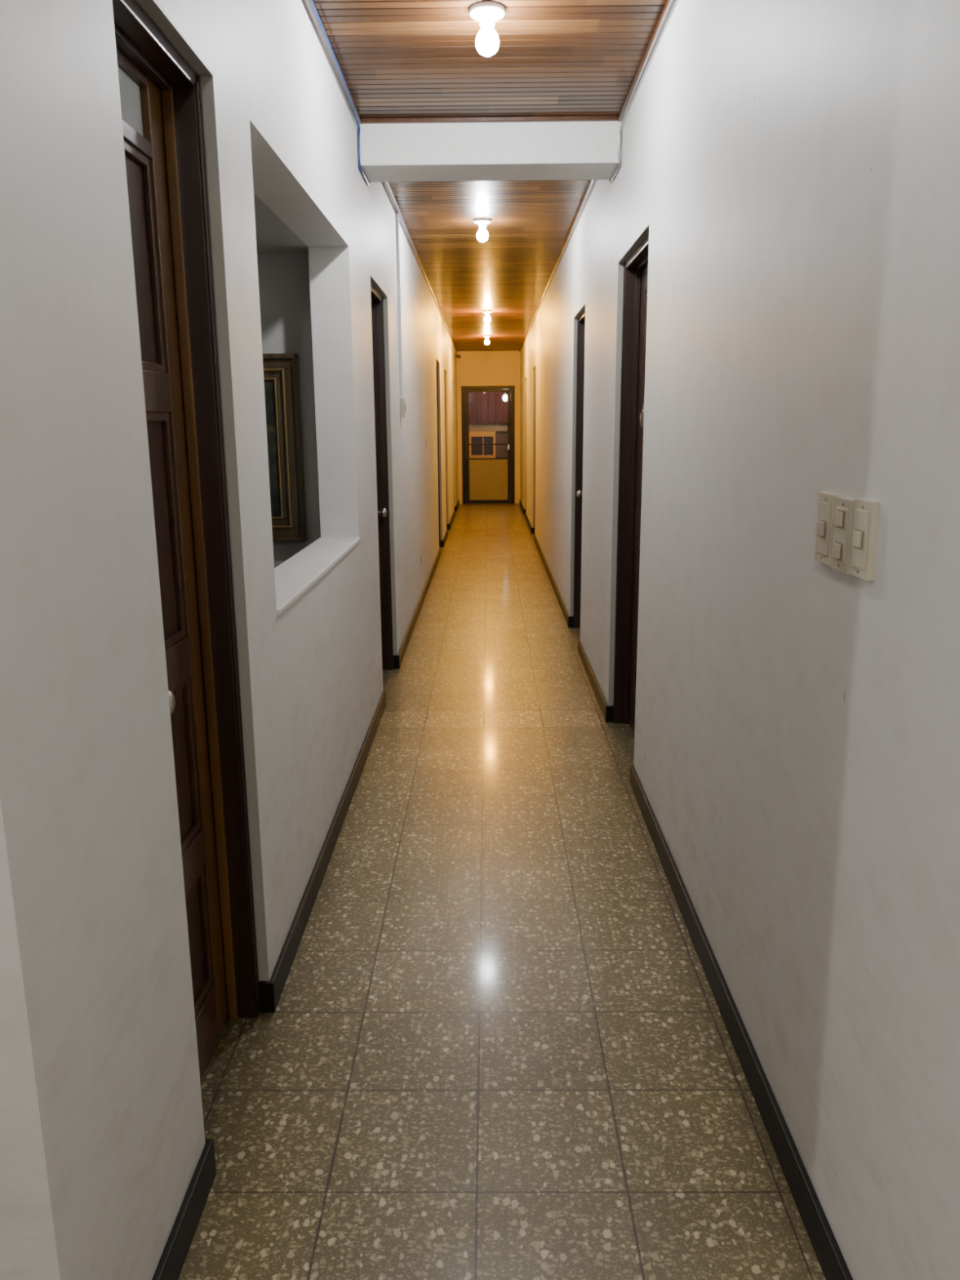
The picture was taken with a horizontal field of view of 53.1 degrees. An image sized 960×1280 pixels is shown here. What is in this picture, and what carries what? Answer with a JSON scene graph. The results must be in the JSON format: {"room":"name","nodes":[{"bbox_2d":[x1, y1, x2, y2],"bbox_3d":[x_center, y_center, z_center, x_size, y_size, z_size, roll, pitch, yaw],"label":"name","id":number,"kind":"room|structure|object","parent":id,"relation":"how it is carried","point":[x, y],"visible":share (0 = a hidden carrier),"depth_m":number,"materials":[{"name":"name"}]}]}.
{"room":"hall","nodes":[
{"label":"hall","id":0,"kind":"room"},
{"bbox_2d":[0,0,458,1279],"bbox_3d":[-0.581,-2.068,9.616,0.170,2.820,17.540,0,13,1],"label":"wall","id":1,"kind":"structure","parent":0,"point":[102,1137],"depth_m":1.52,"materials":[{"name":"white paint"}]},
{"bbox_2d":[112,0,260,1078],"bbox_3d":[-0.652,-0.053,1.992,0.141,2.218,0.574,0,13,1],"label":"door","id":2,"kind":"structure","parent":1,"relation":"in","point":[161,93],"depth_m":2.13,"materials":[{"name":"brown wood"}]},
{"bbox_2d":[111,0,269,1142],"bbox_3d":[-0.573,-0.094,1.982,0.030,2.135,0.580,0,13,1],"label":"trim","id":3,"kind":"structure","parent":1,"relation":"attached to","point":[153,8],"depth_m":2.19,"materials":[{"name":"paint"}]},
{"bbox_2d":[151,499,459,1279],"bbox_3d":[-0.492,-0.733,9.907,0.042,0.085,17.554,0,13,1],"label":"baseboard","id":4,"kind":"structure","parent":1,"relation":"attached to","point":[171,1261],"depth_m":2.64,"materials":[{"name":"black paint"}]},
{"bbox_2d":[274,537,360,615],"bbox_3d":[-0.629,-0.260,3.447,0.184,0.018,1.708,0,13,1],"label":"window sill","id":5,"kind":"structure","parent":1,"relation":"attached to","point":[296,575],"depth_m":3.39,"materials":[{"name":"white paint"}]},
{"bbox_2d":[309,0,417,255],"bbox_3d":[-0.532,-2.155,4.082,0.035,0.184,7.100,0,13,1],"label":"cable","id":6,"kind":"object","parent":1,"relation":"attached to","point":[311,2],"visible":0.83,"depth_m":3.99,"materials":[{"name":"plastic"}]},
{"bbox_2d":[302,0,457,352],"bbox_3d":[-0.495,-3.434,9.309,0.022,0.022,17.540,0,13,1],"label":"trim","id":7,"kind":"structure","parent":1,"relation":"attached to","point":[307,3],"depth_m":4.03,"materials":[{"name":"brown wood"}]},
{"bbox_2d":[370,283,393,670],"bbox_3d":[-0.624,-0.815,5.393,0.141,2.218,0.824,0,13,1],"label":"door","id":8,"kind":"structure","parent":1,"relation":"in","point":[377,304],"depth_m":5.74,"materials":[{"name":"brown wood"}]},
{"bbox_2d":[370,274,397,668],"bbox_3d":[-0.545,-0.856,5.383,0.030,2.135,0.830,0,13,1],"label":"trim","id":9,"kind":"structure","parent":1,"relation":"attached to","point":[373,282],"depth_m":5.75,"materials":[{"name":"paint"}]},
{"bbox_2d":[395,213,405,417],"bbox_3d":[-0.512,-2.083,6.212,0.034,1.256,0.075,0,13,1],"label":"conduit","id":10,"kind":"object","parent":1,"relation":"attached to","point":[402,405],"visible":1,"depth_m":6.21,"materials":[{"name":"white plastic"}]},
{"bbox_2d":[419,553,421,568],"bbox_3d":[-0.497,-0.664,8.054,0.011,0.110,0.070,0,13,1],"label":"wall outlet","id":11,"kind":"object","parent":1,"relation":"attached to","point":[420,553],"visible":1,"depth_m":8.03,"materials":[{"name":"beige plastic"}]},
{"bbox_2d":[435,362,440,546],"bbox_3d":[-0.574,-2.156,11.374,0.141,2.218,0.824,0,13,1],"label":"door","id":12,"kind":"structure","parent":1,"relation":"in","point":[436,362],"depth_m":11.73,"materials":[{"name":"brown wood"}]},
{"bbox_2d":[435,358,442,540],"bbox_3d":[-0.494,-2.197,11.364,0.030,2.135,0.830,0,13,1],"label":"trim","id":13,"kind":"structure","parent":1,"relation":"attached to","point":[437,360],"depth_m":11.75,"materials":[{"name":"paint"}]},
{"bbox_2d":[444,372,447,529],"bbox_3d":[-0.557,-2.601,13.360,0.141,2.218,0.794,0,13,1],"label":"door","id":14,"kind":"structure","parent":1,"relation":"in","point":[444,372],"depth_m":13.73,"materials":[{"name":"brown wood"}]},
{"bbox_2d":[444,368,448,524],"bbox_3d":[-0.478,-2.642,13.350,0.030,2.135,0.800,0,13,1],"label":"trim","id":15,"kind":"structure","parent":1,"relation":"attached to","point":[445,371],"depth_m":13.73,"materials":[{"name":"paint"}]},
{"bbox_2d":[452,381,454,510],"bbox_3d":[-0.532,-3.257,16.287,0.141,2.218,0.794,0,13,1],"label":"door","id":16,"kind":"structure","parent":1,"relation":"in","point":[452,381],"depth_m":16.64,"materials":[{"name":"brown wood"}]},
{"bbox_2d":[452,378,455,506],"bbox_3d":[-0.453,-3.299,16.277,0.030,2.135,0.800,0,13,1],"label":"trim","id":17,"kind":"structure","parent":1,"relation":"attached to","point":[452,379],"depth_m":16.65,"materials":[{"name":"paint"}]},
{"bbox_2d":[253,193,308,253],"bbox_3d":[-1.751,-1.504,3.208,2.053,0.100,2.190,0,13,1],"label":"ceiling","id":18,"kind":"structure","parent":0,"point":[273,235],"depth_m":3.77,"materials":[{"name":"grey paint"}]},
{"bbox_2d":[257,253,320,568],"bbox_3d":[-1.684,-0.599,4.471,1.953,2.220,0.120,0,13,1],"label":"wall","id":19,"kind":"structure","parent":0,"point":[284,286],"depth_m":4.24,"materials":[{"name":"grey paint"}]},
{"bbox_2d":[262,353,307,542],"bbox_3d":[-1.155,-0.855,4.323,0.715,0.825,0.045,0,13,1],"label":"framed painting","id":20,"kind":"object","parent":19,"relation":"attached to","point":[282,382],"visible":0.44,"depth_m":4.31,"materials":[{"name":"brown wood"}]},
{"bbox_2d":[456,351,519,504],"bbox_3d":[0.168,-4.004,18.225,1.522,2.820,0.180,0,13,1],"label":"wall","id":21,"kind":"structure","parent":0,"point":[474,368],"depth_m":17.96,"materials":[{"name":"beige paint"}]},
{"bbox_2d":[461,386,515,503],"bbox_3d":[0.159,-3.704,18.287,1.001,2.203,0.130,0,13,1],"label":"door","id":22,"kind":"structure","parent":21,"relation":"in","point":[487,412],"depth_m":18.28,"materials":[{"name":"brown wood"}]},
{"bbox_2d":[312,0,666,351],"bbox_3d":[-1.432,-3.104,7.543,4.525,0.120,21.554,0,13,1],"label":"ceiling","id":23,"kind":"structure","parent":0,"point":[395,58],"depth_m":3.94,"materials":[{"name":"brown wood"}]},
{"bbox_2d":[473,217,491,242],"bbox_3d":[0.017,-2.730,6.418,0.120,0.139,0.120,0,13,1],"label":"ceiling lamp","id":24,"kind":"object","parent":23,"relation":"attached to","point":[482,234],"depth_m":6.39,"materials":[{"name":"white glass"}]},
{"bbox_2d":[483,335,490,345],"bbox_3d":[0.107,-4.599,14.751,0.120,0.139,0.120,0,13,1],"label":"ceiling lamp","id":25,"kind":"object","parent":23,"relation":"attached to","point":[486,342],"depth_m":14.73,"materials":[{"name":"white glass"}]},
{"bbox_2d":[469,0,505,56],"bbox_3d":[0.024,-2.002,3.169,0.120,0.139,0.120,0,13,1],"label":"ceiling lamp","id":26,"kind":"object","parent":23,"relation":"attached to","point":[486,12],"depth_m":3.14,"materials":[{"name":"white glass"}]},
{"bbox_2d":[482,310,492,322],"bbox_3d":[0.090,-3.877,11.531,0.120,0.139,0.120,0,13,1],"label":"ceiling lamp","id":27,"kind":"object","parent":23,"relation":"attached to","point":[487,318],"depth_m":11.51,"materials":[{"name":"white glass"}]},
{"bbox_2d":[356,120,622,182],"bbox_3d":[0.044,-2.263,4.448,1.182,0.190,0.310,0,13,1],"label":"ceiling beam","id":28,"kind":"structure","parent":23,"relation":"attached to","point":[531,150],"depth_m":4.31,"materials":[{"name":"white paint"}]},
{"bbox_2d":[177,502,825,1279],"bbox_3d":[-0.905,-0.701,10.201,5.200,0.100,25.800,0,13,1],"label":"floor","id":29,"kind":"structure","parent":0,"point":[496,1044],"depth_m":2.41,"materials":[{"name":"tile"}]},
{"bbox_2d":[520,0,959,1279],"bbox_3d":[0.756,-1.676,7.817,0.170,2.820,21.200,0,13,1],"label":"wall","id":30,"kind":"structure","parent":0,"point":[793,166],"depth_m":1.85,"materials":[{"name":"white paint"}]},
{"bbox_2d":[361,115,617,124],"bbox_3d":[0.043,-2.346,4.429,1.138,0.020,0.350,0,13,1],"label":"trim","id":31,"kind":"structure","parent":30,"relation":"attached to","point":[601,117],"depth_m":4.26,"materials":[{"name":"brown wood"}]},
{"bbox_2d":[524,377,526,509],"bbox_3d":[0.754,-3.174,15.680,0.030,2.135,0.800,0,13,1],"label":"door","id":32,"kind":"structure","parent":30,"relation":"attached to","point":[525,498],"depth_m":16.09,"materials":[{"name":"paint"}]},
{"bbox_2d":[525,379,526,497],"bbox_3d":[0.834,-3.134,15.688,0.141,2.218,0.794,0,13,1],"label":"door","id":33,"kind":"structure","parent":30,"relation":"in","point":[526,380],"depth_m":16.01,"materials":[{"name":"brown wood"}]},
{"bbox_2d":[532,365,535,527],"bbox_3d":[0.729,-2.518,12.752,0.030,2.135,0.800,0,13,1],"label":"door","id":34,"kind":"structure","parent":30,"relation":"attached to","point":[534,367],"depth_m":13.12,"materials":[{"name":"paint"}]},
{"bbox_2d":[533,368,535,533],"bbox_3d":[0.809,-2.478,12.761,0.141,2.218,0.794,0,13,1],"label":"door","id":35,"kind":"structure","parent":30,"relation":"in","point":[535,369],"depth_m":13.15,"materials":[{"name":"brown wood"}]},
{"bbox_2d":[569,302,585,616],"bbox_3d":[0.677,-1.132,6.571,0.030,2.135,0.810,0,13,1],"label":"trim","id":36,"kind":"structure","parent":30,"relation":"attached to","point":[582,309],"depth_m":6.94,"materials":[{"name":"paint"}]},
{"bbox_2d":[573,310,585,627],"bbox_3d":[0.757,-1.092,6.580,0.141,2.218,0.804,0,13,1],"label":"door","id":37,"kind":"structure","parent":30,"relation":"in","point":[581,319],"depth_m":6.92,"materials":[{"name":"brown wood"}]},
{"bbox_2d":[519,0,675,351],"bbox_3d":[0.649,-3.040,7.512,0.022,0.022,21.200,0,13,1],"label":"trim","id":38,"kind":"structure","parent":30,"relation":"attached to","point":[620,116],"depth_m":4.03,"materials":[{"name":"brown wood"}]},
{"bbox_2d":[561,0,672,253],"bbox_3d":[0.622,-2.304,4.705,0.027,0.180,5.800,0,13,1],"label":"cable","id":39,"kind":"object","parent":30,"relation":"attached to","point":[670,1],"visible":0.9,"depth_m":4.00,"materials":[{"name":"plastic"}]},
{"bbox_2d":[608,222,649,761],"bbox_3d":[0.658,-0.611,4.244,0.030,2.135,0.880,0,13,1],"label":"trim","id":40,"kind":"structure","parent":30,"relation":"attached to","point":[645,233],"depth_m":4.62,"materials":[{"name":"paint"}]},
{"bbox_2d":[613,234,648,733],"bbox_3d":[0.738,-0.570,4.252,0.141,2.218,0.874,0,13,1],"label":"door","id":41,"kind":"structure","parent":30,"relation":"in","point":[636,267],"depth_m":4.60,"materials":[{"name":"brown wood"}]},
{"bbox_2d":[640,404,644,428],"bbox_3d":[0.719,-0.989,4.180,0.040,0.140,0.044,0,13,1],"label":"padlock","id":42,"kind":"object","parent":41,"relation":"attached to","point":[641,414],"visible":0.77,"depth_m":4.18,"materials":[{"name":"metal"}]},
{"bbox_2d":[519,499,853,1279],"bbox_3d":[0.689,-0.341,8.117,0.042,0.085,21.200,0,13,1],"label":"baseboard","id":43,"kind":"structure","parent":30,"relation":"attached to","point":[833,1266],"depth_m":2.27,"materials":[{"name":"black paint"}]},
{"bbox_2d":[814,492,879,581],"bbox_3d":[0.610,-0.178,1.620,0.019,0.126,0.250,0,13,1],"label":"light switch panel","id":44,"kind":"object","parent":30,"relation":"attached to","point":[847,528],"visible":1,"depth_m":1.59,"materials":[{"name":"beige plastic"}]}
]}

